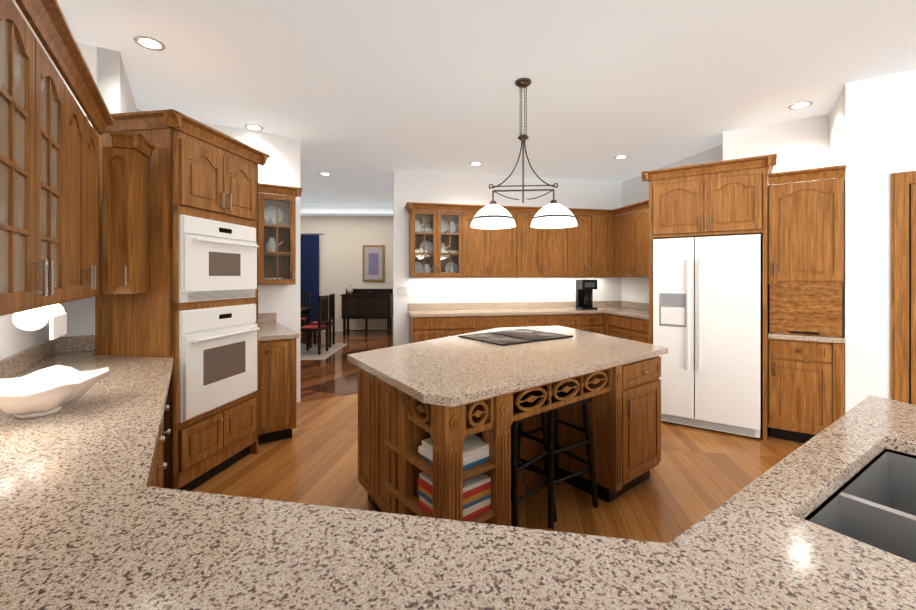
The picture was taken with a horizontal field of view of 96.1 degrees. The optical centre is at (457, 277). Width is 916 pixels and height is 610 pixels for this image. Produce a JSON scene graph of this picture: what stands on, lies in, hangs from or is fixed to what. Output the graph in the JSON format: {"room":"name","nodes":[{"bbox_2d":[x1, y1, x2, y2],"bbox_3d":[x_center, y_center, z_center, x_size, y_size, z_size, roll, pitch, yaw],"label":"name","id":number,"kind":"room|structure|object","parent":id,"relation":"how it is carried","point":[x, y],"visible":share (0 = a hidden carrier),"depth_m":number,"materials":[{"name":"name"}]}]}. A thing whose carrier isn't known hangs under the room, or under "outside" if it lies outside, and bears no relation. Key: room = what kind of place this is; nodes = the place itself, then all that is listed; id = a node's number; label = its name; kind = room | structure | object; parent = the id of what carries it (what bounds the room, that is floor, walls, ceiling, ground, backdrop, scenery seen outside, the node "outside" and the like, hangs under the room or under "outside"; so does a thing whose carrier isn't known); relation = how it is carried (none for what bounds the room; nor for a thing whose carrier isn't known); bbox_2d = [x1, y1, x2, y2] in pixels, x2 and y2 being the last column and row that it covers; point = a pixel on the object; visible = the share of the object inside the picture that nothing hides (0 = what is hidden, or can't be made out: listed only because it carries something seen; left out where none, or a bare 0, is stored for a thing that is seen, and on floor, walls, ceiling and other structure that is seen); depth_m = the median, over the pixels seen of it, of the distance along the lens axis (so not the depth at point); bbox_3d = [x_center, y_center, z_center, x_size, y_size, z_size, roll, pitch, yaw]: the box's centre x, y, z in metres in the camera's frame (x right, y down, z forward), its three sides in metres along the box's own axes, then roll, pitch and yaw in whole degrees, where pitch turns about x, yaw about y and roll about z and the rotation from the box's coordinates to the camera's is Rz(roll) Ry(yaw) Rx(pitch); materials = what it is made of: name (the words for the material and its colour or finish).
{"room":"kitchen","nodes":[
{"label":"kitchen","id":0,"kind":"room"},
{"bbox_2d":[0,0,50,360],"bbox_3d":[-1.361,-0.068,0.650,0.120,2.920,4.600,0,0,-33],"label":"wall","id":1,"kind":"structure","parent":0,"point":[14,339],"depth_m":2.08,"materials":[{"name":"white paint"}]},
{"bbox_2d":[0,12,83,311],"bbox_3d":[-1.541,-0.333,1.093,0.435,0.832,0.658,0,0,-1],"label":"upper cabinet","id":2,"kind":"object","parent":1,"relation":"attached to","point":[49,196],"depth_m":1.29,"materials":[{"name":"brown wood"}]},
{"bbox_2d":[20,20,113,311],"bbox_3d":[-1.825,-0.369,1.780,0.691,0.940,0.803,0,0,-1],"label":"upper cabinet","id":3,"kind":"object","parent":1,"relation":"attached to","point":[96,110],"depth_m":1.98,"materials":[{"name":"brown wood"}]},
{"bbox_2d":[12,304,66,339],"bbox_3d":[-1.869,0.186,1.849,0.120,0.169,0.320,0,0,-33],"label":"paper towel","id":4,"kind":"object","parent":3,"relation":"attached to","point":[53,318],"visible":0.71,"depth_m":1.76,"materials":[{"name":"white paper"}]},
{"bbox_2d":[51,42,136,336],"bbox_3d":[-2.698,-0.070,3.212,0.792,2.920,1.349,0,0,-1],"label":"wall","id":5,"kind":"structure","parent":0,"point":[106,67],"depth_m":2.73,"materials":[{"name":"white paint"}]},
{"bbox_2d":[102,131,155,293],"bbox_3d":[-1.860,-0.347,2.331,0.185,0.875,0.253,0,0,-19],"label":"upper cabinet","id":6,"kind":"object","parent":5,"relation":"attached to","point":[125,197],"visible":1,"depth_m":2.25,"materials":[{"name":"brown wood"}]},
{"bbox_2d":[201,122,300,402],"bbox_3d":[-2.428,-0.070,4.190,1.551,2.920,0.120,0,0,-33],"label":"wall","id":7,"kind":"structure","parent":0,"point":[281,167],"depth_m":4.46,"materials":[{"name":"white paint"}]},
{"bbox_2d":[258,183,301,284],"bbox_3d":[-1.886,-0.418,4.239,0.450,0.985,0.386,0,0,-33],"label":"upper cabinet","id":8,"kind":"object","parent":7,"relation":"attached to","point":[277,239],"visible":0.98,"depth_m":4.19,"materials":[{"name":"brown wood"}]},
{"bbox_2d":[300,216,392,331],"bbox_3d":[-3.571,-0.214,10.514,8.240,3.200,0.120,0,0,-1],"label":"wall","id":9,"kind":"structure","parent":0,"point":[343,240],"depth_m":10.47,"materials":[{"name":"beige paint"}]},
{"bbox_2d":[300,234,323,326],"bbox_3d":[-4.366,0.130,10.315,2.000,2.452,0.060,0,0,-1],"label":"curtain","id":10,"kind":"object","parent":9,"relation":"hanging from","point":[309,262],"visible":0.52,"depth_m":10.33,"materials":[{"name":"blue fabric"}]},
{"bbox_2d":[363,245,384,280],"bbox_3d":[-2.144,-0.354,10.462,0.550,0.920,0.043,0,0,-1],"label":"picture frame","id":11,"kind":"object","parent":9,"relation":"attached to","point":[373,262],"visible":0.98,"depth_m":10.44,"materials":[{"name":"brown"}]},
{"bbox_2d":[57,0,915,215],"bbox_3d":[-0.865,-1.720,4.152,14.694,0.380,13.672,0,0,-1],"label":"ceiling","id":12,"kind":"structure","parent":0,"point":[373,92],"depth_m":3.07,"materials":[{"name":"white paint"}]},
{"bbox_2d":[133,35,165,50],"bbox_3d":[-2.013,-1.526,2.689,0.176,0.006,0.176,0,0,-1],"label":"recessed light","id":13,"kind":"object","parent":12,"relation":"in","point":[149,43],"visible":1,"depth_m":2.69,"materials":[{"name":"white glass"}]},
{"bbox_2d":[245,124,263,130],"bbox_3d":[-2.079,-1.527,4.197,0.176,0.006,0.176,0,0,-1],"label":"recessed light","id":14,"kind":"object","parent":12,"relation":"in","point":[253,127],"visible":1,"depth_m":4.19,"materials":[{"name":"white glass"}]},
{"bbox_2d":[319,172,330,175],"bbox_3d":[-1.964,-1.528,6.091,0.176,0.006,0.176,0,0,-1],"label":"recessed light","id":15,"kind":"object","parent":12,"relation":"in","point":[325,173],"visible":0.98,"depth_m":6.06,"materials":[{"name":"white"}]},
{"bbox_2d":[469,162,481,165],"bbox_3d":[0.239,-1.528,5.543,0.176,0.006,0.176,0,0,-1],"label":"recessed light","id":16,"kind":"object","parent":12,"relation":"in","point":[475,163],"visible":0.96,"depth_m":5.52,"materials":[{"name":"white"}]},
{"bbox_2d":[470,78,576,228],"bbox_3d":[0.510,-0.965,3.219,0.826,1.130,0.356,0,0,5],"label":"pendant light","id":17,"kind":"object","parent":12,"relation":"hanging from","point":[551,215],"visible":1,"depth_m":3.18,"materials":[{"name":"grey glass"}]},
{"bbox_2d":[614,155,628,158],"bbox_3d":[2.077,-1.528,5.237,0.176,0.006,0.176,0,0,-1],"label":"recessed light","id":18,"kind":"object","parent":12,"relation":"in","point":[621,156],"visible":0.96,"depth_m":5.22,"materials":[{"name":"white"}]},
{"bbox_2d":[788,101,812,109],"bbox_3d":[3.045,-1.527,3.660,0.176,0.006,0.176,0,0,-1],"label":"recessed light","id":19,"kind":"object","parent":12,"relation":"in","point":[799,105],"visible":1,"depth_m":3.66,"materials":[{"name":"white glass"}]},
{"bbox_2d":[192,331,804,542],"bbox_3d":[-0.768,1.418,4.170,14.500,0.064,13.700,0,0,-1],"label":"floor","id":20,"kind":"structure","parent":0,"point":[697,474],"depth_m":2.93,"materials":[{"name":"brown wood"}]},
{"bbox_2d":[149,405,170,487],"bbox_3d":[-1.480,0.957,1.536,0.644,0.868,1.770,0,0,-33],"label":"base cabinet","id":21,"kind":"object","parent":20,"relation":"on","point":[157,475],"visible":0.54,"depth_m":1.73,"materials":[{"name":"brown wood"}]},
{"bbox_2d":[86,109,269,490],"bbox_3d":[-1.873,0.205,2.898,0.635,2.370,0.920,0,0,9],"label":"tall cabinet","id":22,"kind":"object","parent":20,"relation":"on","point":[193,312],"visible":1,"depth_m":2.62,"materials":[{"name":"brown wood"}]},
{"bbox_2d":[258,338,295,443],"bbox_3d":[-1.805,0.956,3.862,0.330,0.868,1.104,0,0,-33],"label":"base cabinet","id":23,"kind":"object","parent":20,"relation":"on","point":[276,390],"depth_m":3.44,"materials":[{"name":"brown wood"}]},
{"bbox_2d":[258,313,298,340],"bbox_3d":[-1.977,0.450,3.760,0.770,0.140,1.086,0,0,-33],"label":"countertop","id":24,"kind":"structure","parent":23,"relation":"on","point":[270,327],"depth_m":3.71,"materials":[{"name":"stone"}]},
{"bbox_2d":[301,292,309,341],"bbox_3d":[-3.483,0.862,8.957,0.420,1.050,0.420,0,0,-6],"label":"chair","id":25,"kind":"object","parent":20,"relation":"on","point":[305,294],"visible":0.42,"depth_m":9.14,"materials":[{"name":"brown wood"}]},
{"bbox_2d":[301,344,347,359],"bbox_3d":[-3.378,1.378,7.684,2.250,0.010,1.650,0,0,-1],"label":"area rug","id":26,"kind":"object","parent":20,"relation":"on","point":[311,353],"visible":0.36,"depth_m":7.62,"materials":[{"name":"beige"}]},
{"bbox_2d":[301,307,314,324],"bbox_3d":[-3.502,1.008,7.656,1.100,0.760,1.800,0,0,-1],"label":"dining table","id":27,"kind":"object","parent":26,"relation":"on","point":[305,310],"visible":0.08,"depth_m":8.42,"materials":[{"name":"brown wood"}]},
{"bbox_2d":[301,295,328,354],"bbox_3d":[-2.649,0.863,7.526,0.420,1.050,0.420,0,0,4],"label":"chair","id":28,"kind":"object","parent":26,"relation":"on","point":[323,309],"visible":0.81,"depth_m":7.50,"materials":[{"name":"brown wood"}]},
{"bbox_2d":[309,294,334,347],"bbox_3d":[-2.716,0.862,8.225,0.420,1.050,0.420,0,0,-6],"label":"chair","id":29,"kind":"object","parent":26,"relation":"on","point":[332,308],"visible":0.77,"depth_m":8.20,"materials":[{"name":"brown wood"}]},
{"bbox_2d":[340,289,392,335],"bbox_3d":[-2.182,0.836,9.963,1.190,1.100,0.490,0,0,-1],"label":"buffet","id":30,"kind":"object","parent":20,"relation":"on","point":[360,304],"visible":0.96,"depth_m":9.74,"materials":[{"name":"brown wood"}]},
{"bbox_2d":[347,284,352,293],"bbox_3d":[-2.606,0.285,9.927,0.155,0.240,0.155,0,0,-16],"label":"vase","id":31,"kind":"object","parent":30,"relation":"on","point":[349,289],"depth_m":9.88,"materials":[{"name":"beige ceramic"}]},
{"bbox_2d":[358,405,660,525],"bbox_3d":[0.380,0.956,2.832,2.018,0.868,2.276,0,0,-1],"label":"kitchen island","id":32,"kind":"object","parent":20,"relation":"on","point":[437,417],"depth_m":2.06,"materials":[{"name":"wood"}]},
{"bbox_2d":[347,325,667,408],"bbox_3d":[0.369,0.500,2.871,2.132,0.040,2.428,0,0,-1],"label":"island countertop","id":33,"kind":"structure","parent":32,"relation":"on","point":[451,372],"depth_m":2.38,"materials":[{"name":"beige stone"}]},
{"bbox_2d":[458,329,572,345],"bbox_3d":[0.462,0.472,3.303,0.740,0.015,0.540,0,0,-35],"label":"cooktop","id":34,"kind":"object","parent":33,"relation":"in","point":[510,337],"visible":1,"depth_m":3.24,"materials":[{"name":"black glass"}]},
{"bbox_2d":[409,313,648,343],"bbox_3d":[1.137,0.955,5.678,3.677,0.868,1.856,0,0,-1],"label":"base cabinet","id":35,"kind":"object","parent":20,"relation":"on","point":[431,328],"visible":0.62,"depth_m":5.55,"materials":[{"name":"brown wood"}]},
{"bbox_2d":[408,301,648,319],"bbox_3d":[1.129,0.449,5.665,3.699,0.140,1.883,0,0,-1],"label":"countertop","id":36,"kind":"structure","parent":35,"relation":"on","point":[639,310],"depth_m":6.00,"materials":[{"name":"stone"}]},
{"bbox_2d":[576,280,596,309],"bbox_3d":[1.923,0.257,6.161,0.240,0.440,0.204,0,0,-12],"label":"coffee maker","id":37,"kind":"object","parent":36,"relation":"on","point":[584,294],"visible":1,"depth_m":6.09,"materials":[{"name":"black plastic"}]},
{"bbox_2d":[511,395,556,526],"bbox_3d":[0.301,1.056,2.329,0.362,0.672,0.412,0,0,43],"label":"stool","id":38,"kind":"object","parent":20,"relation":"on","point":[516,469],"visible":0.4,"depth_m":2.20,"materials":[{"name":"black wood"}]},
{"bbox_2d":[511,385,598,527],"bbox_3d":[0.588,1.056,2.532,0.412,0.672,0.362,0,0,-33],"label":"stool","id":39,"kind":"object","parent":20,"relation":"on","point":[554,449],"visible":0.71,"depth_m":2.48,"materials":[{"name":"black wood"}]},
{"bbox_2d":[653,234,760,437],"bbox_3d":[2.415,0.512,4.004,0.830,1.755,0.843,0,0,35],"label":"fridge","id":40,"kind":"object","parent":20,"relation":"on","point":[707,311],"visible":0.98,"depth_m":3.67,"materials":[{"name":"white metal"}]},
{"bbox_2d":[641,154,776,439],"bbox_3d":[2.445,0.180,4.047,1.050,2.420,0.780,0,0,35],"label":"surround","id":41,"kind":"object","parent":20,"relation":"on","point":[725,198],"visible":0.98,"depth_m":3.72,"materials":[{"name":"brown wood"}]},
{"bbox_2d":[767,165,845,442],"bbox_3d":[3.014,0.257,3.619,0.483,2.265,0.680,0,0,35],"label":"pantry unit","id":42,"kind":"object","parent":20,"relation":"on","point":[805,282],"visible":0.92,"depth_m":3.39,"materials":[{"name":"brown wood"}]},
{"bbox_2d":[767,330,844,342],"bbox_3d":[2.932,0.500,3.499,0.483,0.040,0.330,0,0,35],"label":"countertop","id":43,"kind":"structure","parent":42,"relation":"in","point":[807,338],"depth_m":3.36,"materials":[{"name":"stone"}]},
{"bbox_2d":[393,171,620,345],"bbox_3d":[0.904,-0.072,6.351,3.760,2.920,0.120,0,0,-12],"label":"wall","id":44,"kind":"structure","parent":0,"point":[426,187],"depth_m":6.17,"materials":[{"name":"white paint"}]},
{"bbox_2d":[398,287,407,295],"bbox_3d":[-0.797,0.204,5.930,0.140,0.130,0.011,0,0,-10],"label":"electrical outlet plate","id":45,"kind":"object","parent":44,"relation":"attached to","point":[402,291],"depth_m":5.93,"materials":[{"name":"white plastic"}]},
{"bbox_2d":[405,202,628,276],"bbox_3d":[1.094,-0.507,6.081,3.728,1.010,1.051,0,0,-1],"label":"upper cabinet","id":46,"kind":"object","parent":44,"relation":"attached to","point":[449,241],"depth_m":5.95,"materials":[{"name":"brown wood"}]},
{"bbox_2d":[621,144,722,302],"bbox_3d":[2.927,-0.071,5.553,0.120,2.920,2.500,0,0,-12],"label":"wall","id":47,"kind":"structure","parent":0,"point":[634,190],"depth_m":6.17,"materials":[{"name":"white paint"}]},
{"bbox_2d":[629,200,648,276],"bbox_3d":[2.654,-0.506,5.233,0.650,1.010,0.720,0,0,-1],"label":"upper cabinet","id":48,"kind":"object","parent":47,"relation":"attached to","point":[638,220],"depth_m":5.65,"materials":[{"name":"brown wood"}]},
{"bbox_2d":[723,91,841,184],"bbox_3d":[3.222,-0.070,3.864,0.846,2.920,1.153,0,0,-1],"label":"wall","id":49,"kind":"structure","parent":0,"point":[806,143],"depth_m":4.00,"materials":[{"name":"white paint"}]},
{"bbox_2d":[805,449,915,520],"bbox_3d":[1.037,0.957,1.138,1.267,0.868,0.812,0,0,-1],"label":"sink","id":50,"kind":"object","parent":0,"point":[837,492],"visible":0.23,"depth_m":1.04,"materials":[{"name":"black"}]},
{"bbox_2d":[0,335,915,609],"bbox_3d":[-0.338,0.451,1.127,4.397,0.140,3.412,0,0,-1],"label":"countertop","id":51,"kind":"structure","parent":50,"relation":"on","point":[90,519],"depth_m":0.74,"materials":[{"name":"stone"}]},
{"bbox_2d":[0,365,109,417],"bbox_3d":[-1.503,0.417,1.466,0.376,0.125,0.417,0,0,-1],"label":"shell bowl","id":52,"kind":"object","parent":51,"relation":"on","point":[47,391],"visible":1,"depth_m":1.49,"materials":[{"name":"white ceramic"}]},
{"bbox_2d":[809,452,915,562],"bbox_3d":[1.106,0.626,0.866,0.732,0.200,0.422,0,0,-33],"label":"sink","id":53,"kind":"object","parent":51,"relation":"attached to","point":[874,504],"visible":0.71,"depth_m":0.98,"materials":[{"name":"silver metal"}]},
{"bbox_2d":[842,70,915,413],"bbox_3d":[4.003,-0.070,2.671,2.212,2.920,0.120,0,0,35],"label":"wall","id":54,"kind":"structure","parent":0,"point":[878,131],"depth_m":3.17,"materials":[{"name":"white paint"}]},
{"bbox_2d":[891,171,915,404],"bbox_3d":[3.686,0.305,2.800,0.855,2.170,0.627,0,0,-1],"label":"door","id":55,"kind":"structure","parent":54,"relation":"in","point":[903,286],"depth_m":3.04,"materials":[{"name":"brown wood"}]}
]}

